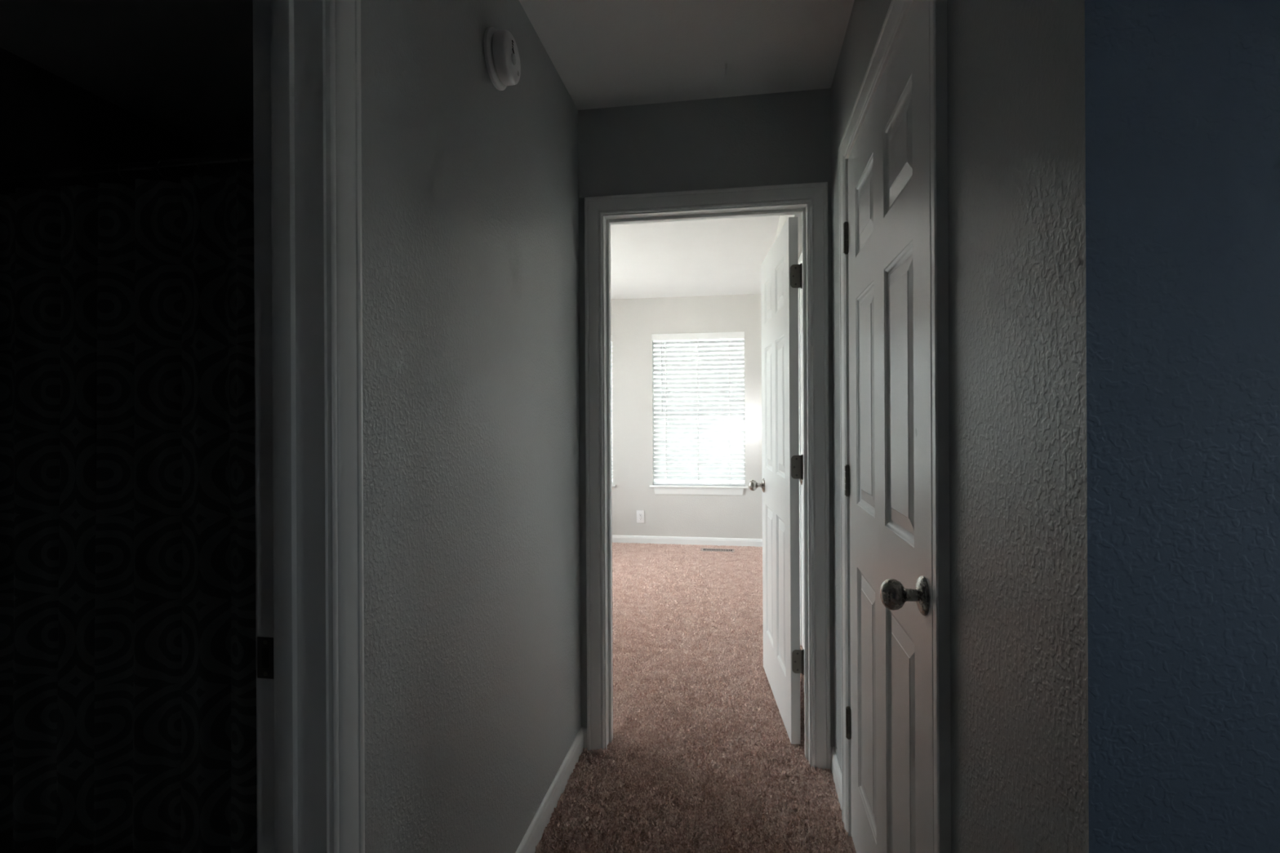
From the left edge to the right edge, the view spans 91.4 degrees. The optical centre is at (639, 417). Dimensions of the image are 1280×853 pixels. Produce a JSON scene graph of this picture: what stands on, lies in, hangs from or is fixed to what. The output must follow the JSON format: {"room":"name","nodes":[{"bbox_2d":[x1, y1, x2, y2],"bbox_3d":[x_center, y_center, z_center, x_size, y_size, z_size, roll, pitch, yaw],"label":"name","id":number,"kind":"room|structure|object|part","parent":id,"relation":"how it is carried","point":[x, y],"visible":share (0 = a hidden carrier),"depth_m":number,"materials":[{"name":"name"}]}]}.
{"room":"hallway","nodes":[
{"label":"hallway","id":0,"kind":"room"},
{"bbox_2d":[0,47,194,195],"bbox_3d":[-1.404,0.052,1.168,1.690,2.440,2.790,0,0,9],"label":"wall","id":1,"kind":"structure","parent":0,"point":[47,121],"depth_m":2.16,"materials":[{"name":"paint"}]},
{"bbox_2d":[0,152,253,190],"bbox_3d":[-1.256,-0.697,1.725,1.570,0.067,0.059,0,0,9],"label":"shower rod","id":2,"kind":"object","parent":1,"relation":"attached to","point":[242,158],"visible":0.62,"depth_m":1.75,"materials":[{"name":"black metal"}]},
{"bbox_2d":[0,170,257,852],"bbox_3d":[-1.253,0.276,1.714,1.510,1.870,0.084,0,0,9],"label":"shower curtain","id":3,"kind":"object","parent":2,"relation":"hanging from","point":[128,644],"visible":0.63,"depth_m":1.74,"materials":[{"name":"fabric"}]},
{"bbox_2d":[0,0,854,299],"bbox_3d":[-0.339,-1.233,2.357,4.220,0.120,8.045,0,0,9],"label":"ceiling","id":4,"kind":"structure","parent":0,"point":[184,68],"depth_m":2.05,"materials":[{"name":"paint"}]},
{"bbox_2d":[0,561,856,852],"bbox_3d":[-0.343,1.317,2.350,4.190,0.100,8.025,0,0,9],"label":"floor","id":5,"kind":"structure","parent":0,"point":[851,840],"depth_m":1.90,"materials":[{"name":"brown carpet"}]},
{"bbox_2d":[535,542,853,852],"bbox_3d":[-0.117,1.260,3.715,2.071,0.017,5.008,0,0,9],"label":"carpet","id":6,"kind":"structure","parent":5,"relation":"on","point":[673,597],"depth_m":2.44,"materials":[{"name":"brown carpet"}]},
{"bbox_2d":[700,547,734,552],"bbox_3d":[0.731,1.248,5.885,0.310,0.026,0.120,0,0,9],"label":"floor vent","id":7,"kind":"object","parent":5,"relation":"in","point":[702,548],"visible":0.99,"depth_m":5.89,"materials":[{"name":"beige metal"}]},
{"bbox_2d":[360,0,581,852],"bbox_3d":[-0.612,0.048,0.420,0.115,2.440,4.030,0,0,9],"label":"wall","id":8,"kind":"structure","parent":0,"point":[470,210],"depth_m":1.40,"materials":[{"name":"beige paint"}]},
{"bbox_2d":[253,0,364,852],"bbox_3d":[-0.584,0.218,0.591,0.152,2.100,0.850,0,0,9],"label":"door frame","id":9,"kind":"structure","parent":8,"relation":"attached to","point":[307,102],"depth_m":0.94,"materials":[{"name":"white wood"}]},
{"bbox_3d":[-0.586,0.218,0.990,0.019,2.100,0.064,0,0,9],"label":"casing leg","id":10,"kind":"part","parent":9,"relation":"part of","materials":[{"name":"white wood"}]},
{"bbox_3d":[-0.567,0.365,0.948,0.029,0.062,0.003,0,0,9],"label":"strike plate","id":11,"kind":"part","parent":9,"relation":"part of","materials":[{"name":"grey metal"}]},
{"bbox_3d":[-0.524,0.253,0.951,0.115,2.030,0.018,0,0,9],"label":"jamb leg","id":12,"kind":"part","parent":9,"relation":"part of","materials":[{"name":"white wood"}]},
{"bbox_3d":[-0.454,0.217,0.968,0.019,2.100,0.064,0,0,9],"label":"casing leg","id":13,"kind":"part","parent":9,"relation":"part of","materials":[{"name":"white wood"}]},
{"bbox_2d":[483,26,520,90],"bbox_3d":[-0.341,-0.905,1.577,0.055,0.140,0.140,0,0,9],"label":"smoke detector","id":14,"kind":"object","parent":8,"relation":"attached to","point":[502,59],"visible":1,"depth_m":1.54,"materials":[{"name":"white plastic"}]},
{"bbox_2d":[515,727,583,852],"bbox_3d":[-0.333,1.225,1.694,0.012,0.083,1.406,0,0,9],"label":"baseboard","id":15,"kind":"structure","parent":8,"relation":"attached to","point":[533,835],"depth_m":1.99,"materials":[{"name":"white wood"}]},
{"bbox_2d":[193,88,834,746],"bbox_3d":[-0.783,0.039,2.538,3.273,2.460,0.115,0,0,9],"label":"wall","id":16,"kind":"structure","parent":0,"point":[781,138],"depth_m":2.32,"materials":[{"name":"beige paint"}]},
{"bbox_2d":[581,726,586,748],"bbox_3d":[-0.213,1.225,2.381,0.028,0.083,0.012,0,0,9],"label":"baseboard","id":17,"kind":"structure","parent":16,"relation":"attached to","point":[584,729],"depth_m":2.37,"materials":[{"name":"white wood"}]},
{"bbox_2d":[584,182,830,769],"bbox_3d":[0.246,0.214,2.369,0.890,2.100,0.152,0,0,9],"label":"door frame","id":18,"kind":"structure","parent":16,"relation":"attached to","point":[809,200],"depth_m":2.31,"materials":[{"name":"white wood"}]},
{"bbox_3d":[-0.173,0.216,2.370,0.064,2.100,0.019,0,0,9],"label":"casing leg","id":19,"kind":"part","parent":18,"relation":"part of","materials":[{"name":"white wood"}]},
{"bbox_3d":[-0.133,0.251,2.431,0.018,2.030,0.115,0,0,9],"label":"jamb leg","id":20,"kind":"part","parent":18,"relation":"part of","materials":[{"name":"white wood"}]},
{"bbox_3d":[0.625,0.247,2.307,0.018,2.030,0.115,0,0,9],"label":"jamb leg","id":21,"kind":"part","parent":18,"relation":"part of","materials":[{"name":"white wood"}]},
{"bbox_3d":[0.643,0.212,2.236,0.064,2.100,0.019,0,0,9],"label":"casing leg","id":22,"kind":"part","parent":18,"relation":"part of","materials":[{"name":"white wood"}]},
{"bbox_2d":[748,217,804,744],"bbox_3d":[0.609,0.242,2.752,0.182,2.012,0.757,0,0,3],"label":"door","id":23,"kind":"structure","parent":16,"relation":"in","point":[781,273],"depth_m":2.56,"materials":[{"name":"white wood"}]},
{"bbox_3d":[0.614,-0.546,2.914,0.031,0.159,0.179,0,0,3],"label":"panel","id":24,"kind":"part","parent":23,"relation":"part of","materials":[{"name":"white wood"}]},
{"bbox_3d":[0.616,-0.045,2.914,0.031,0.541,0.179,0,0,3],"label":"panel","id":25,"kind":"part","parent":23,"relation":"part of","materials":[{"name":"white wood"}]},
{"bbox_3d":[0.620,0.728,2.914,0.031,0.581,0.179,0,0,3],"label":"panel","id":26,"kind":"part","parent":23,"relation":"part of","materials":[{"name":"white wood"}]},
{"bbox_3d":[0.597,-0.545,2.601,0.031,0.159,0.179,0,0,3],"label":"panel","id":27,"kind":"part","parent":23,"relation":"part of","materials":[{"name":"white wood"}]},
{"bbox_3d":[0.600,-0.044,2.601,0.031,0.541,0.179,0,0,3],"label":"panel","id":28,"kind":"part","parent":23,"relation":"part of","materials":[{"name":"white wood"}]},
{"bbox_3d":[0.604,0.729,2.601,0.031,0.581,0.179,0,0,3],"label":"panel","id":29,"kind":"part","parent":23,"relation":"part of","materials":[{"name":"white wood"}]},
{"bbox_2d":[830,746,833,769],"bbox_3d":[0.687,1.220,2.233,0.014,0.083,0.012,0,0,9],"label":"baseboard","id":30,"kind":"structure","parent":16,"relation":"attached to","point":[831,747],"depth_m":2.23,"materials":[{"name":"white wood"}]},
{"bbox_2d":[610,293,762,538],"bbox_3d":[-0.220,0.036,6.332,3.157,2.460,0.115,0,0,9],"label":"wall","id":31,"kind":"structure","parent":0,"point":[633,321],"depth_m":6.20,"materials":[{"name":"paint"}]},
{"bbox_2d":[611,335,613,484],"bbox_3d":[-0.722,-0.074,6.380,0.910,1.494,0.069,0,0,9],"label":"window blind","id":32,"kind":"object","parent":31,"relation":"attached to","point":[611,335],"visible":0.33,"depth_m":6.31,"materials":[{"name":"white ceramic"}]},
{"bbox_2d":[636,510,644,523],"bbox_3d":[0.005,0.991,6.233,0.078,0.126,0.008,0,0,9],"label":"wall outlet","id":33,"kind":"object","parent":31,"relation":"attached to","point":[640,513],"visible":1,"depth_m":6.23,"materials":[{"name":"white plastic"}]},
{"bbox_2d":[612,534,762,546],"bbox_3d":[-0.222,1.225,6.268,2.922,0.083,0.012,0,0,9],"label":"baseboard","id":34,"kind":"structure","parent":31,"relation":"attached to","point":[738,542],"depth_m":6.15,"materials":[{"name":"white wood"}]},
{"bbox_2d":[649,338,747,495],"bbox_3d":[0.576,-0.032,6.184,0.963,1.588,0.145,0,0,9],"label":"window","id":35,"kind":"structure","parent":31,"relation":"in","point":[660,489],"depth_m":6.13,"materials":[{"name":"white plastic"}]},
{"bbox_2d":[651,331,744,485],"bbox_3d":[0.573,-0.081,6.168,0.910,1.494,0.069,0,0,9],"label":"window blind","id":36,"kind":"object","parent":35,"relation":"attached to","point":[710,335],"visible":1,"depth_m":6.17,"materials":[{"name":"white plastic"}]},
{"bbox_3d":[0.261,-0.062,6.229,0.007,1.424,0.049,0,0,9],"label":"ladder cord","id":37,"kind":"part","parent":36,"relation":"part of","materials":[{"name":"white fabric"}]},
{"bbox_3d":[0.575,-0.064,6.177,0.007,1.424,0.049,0,0,9],"label":"ladder cord","id":38,"kind":"part","parent":36,"relation":"part of","materials":[{"name":"white fabric"}]},
{"bbox_3d":[0.579,0.657,6.177,0.901,0.018,0.050,0,0,9],"label":"rail","id":39,"kind":"part","parent":36,"relation":"part of","materials":[{"name":"white plastic"}]},
{"bbox_3d":[0.879,-0.065,6.127,0.007,1.424,0.049,0,0,9],"label":"ladder cord","id":40,"kind":"part","parent":36,"relation":"part of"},
{"bbox_3d":[0.571,0.682,6.128,0.963,0.021,0.032,0,0,9],"label":"sill","id":41,"kind":"part","parent":35,"relation":"part of","materials":[{"name":"white wood"}]},
{"bbox_2d":[774,214,802,259],"bbox_3d":[1.018,0.030,4.185,0.211,2.460,3.720,0,0,9],"label":"wall","id":42,"kind":"structure","parent":0,"point":[782,219],"depth_m":3.15,"materials":[{"name":"paint"}]},
{"bbox_2d":[798,250,802,646],"bbox_3d":[0.856,0.209,3.027,0.109,2.104,0.956,0,0,9],"label":"door frame","id":43,"kind":"structure","parent":42,"relation":"attached to","point":[800,260],"depth_m":3.44,"materials":[{"name":"white wood"}]},
{"bbox_2d":[799,288,804,648],"bbox_3d":[0.799,0.240,3.036,0.108,2.014,0.810,0,0,9],"label":"door","id":44,"kind":"structure","parent":42,"relation":"in","point":[801,290],"depth_m":3.37,"materials":[{"name":"white wood"}]},
{"bbox_2d":[831,0,1228,852],"bbox_3d":[0.611,0.042,1.407,0.115,2.440,1.685,0,0,9],"label":"wall","id":45,"kind":"structure","parent":0,"point":[1086,138],"depth_m":0.59,"materials":[{"name":"beige paint"}]},
{"bbox_2d":[831,746,842,814],"bbox_3d":[0.665,1.220,2.092,0.012,0.083,0.297,0,0,9],"label":"baseboard","id":46,"kind":"structure","parent":45,"relation":"attached to","point":[835,768],"depth_m":2.11,"materials":[{"name":"white wood"}]},
{"bbox_2d":[843,0,933,852],"bbox_3d":[0.542,0.241,1.468,0.108,2.014,0.847,0,0,9],"label":"door","id":47,"kind":"structure","parent":45,"relation":"in","point":[887,474],"depth_m":1.34,"materials":[{"name":"white wood"}]},
{"bbox_3d":[0.602,-0.545,1.631,0.031,0.159,0.206,0,0,9],"label":"panel","id":48,"kind":"part","parent":47,"relation":"part of","materials":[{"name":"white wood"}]},
{"bbox_3d":[0.605,-0.044,1.631,0.031,0.541,0.206,0,0,9],"label":"panel","id":49,"kind":"part","parent":47,"relation":"part of","materials":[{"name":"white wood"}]},
{"bbox_3d":[0.609,0.729,1.631,0.031,0.581,0.206,0,0,9],"label":"panel","id":50,"kind":"part","parent":47,"relation":"part of","materials":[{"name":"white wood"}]},
{"bbox_3d":[0.545,-0.545,1.284,0.031,0.159,0.206,0,0,9],"label":"panel","id":51,"kind":"part","parent":47,"relation":"part of","materials":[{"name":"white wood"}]},
{"bbox_3d":[0.548,-0.044,1.284,0.031,0.541,0.206,0,0,9],"label":"panel","id":52,"kind":"part","parent":47,"relation":"part of","materials":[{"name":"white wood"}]},
{"bbox_3d":[0.552,0.729,1.284,0.031,0.581,0.206,0,0,9],"label":"panel","id":53,"kind":"part","parent":47,"relation":"part of","materials":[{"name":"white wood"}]},
{"bbox_2d":[838,0,951,852],"bbox_3d":[0.598,0.210,1.454,0.109,2.104,0.983,0,0,9],"label":"door frame","id":54,"kind":"structure","parent":45,"relation":"attached to","point":[898,11],"depth_m":0.98,"materials":[{"name":"white wood"}]},
{"bbox_3d":[0.628,0.210,1.915,0.019,2.104,0.064,0,0,9],"label":"casing leg","id":55,"kind":"part","parent":54,"relation":"part of","materials":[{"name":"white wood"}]},
{"bbox_3d":[0.479,0.211,1.008,0.019,2.104,0.064,0,0,9],"label":"casing leg","id":56,"kind":"part","parent":54,"relation":"part of","materials":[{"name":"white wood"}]},
{"bbox_2d":[1224,0,1279,852],"bbox_3d":[1.004,0.040,0.547,0.937,2.440,0.115,0,0,9],"label":"wall","id":57,"kind":"structure","parent":0,"point":[1251,27],"depth_m":0.56,"materials":[{"name":"paint"}]},
{"bbox_3d":[5.371,1.713,32.708,80.000,0.050,53.710,0,0,9],"label":"ground","id":58,"kind":"structure","parent":0,"visible":0},
{"bbox_2d":[611,338,744,483],"bbox_3d":[0.707,-1.089,10.528,26.000,5.700,0.300,0,0,9],"label":"wall","id":59,"kind":"structure","parent":58,"relation":"on","point":[715,344],"depth_m":10.33,"materials":[{"name":"white plastic"}]}
]}

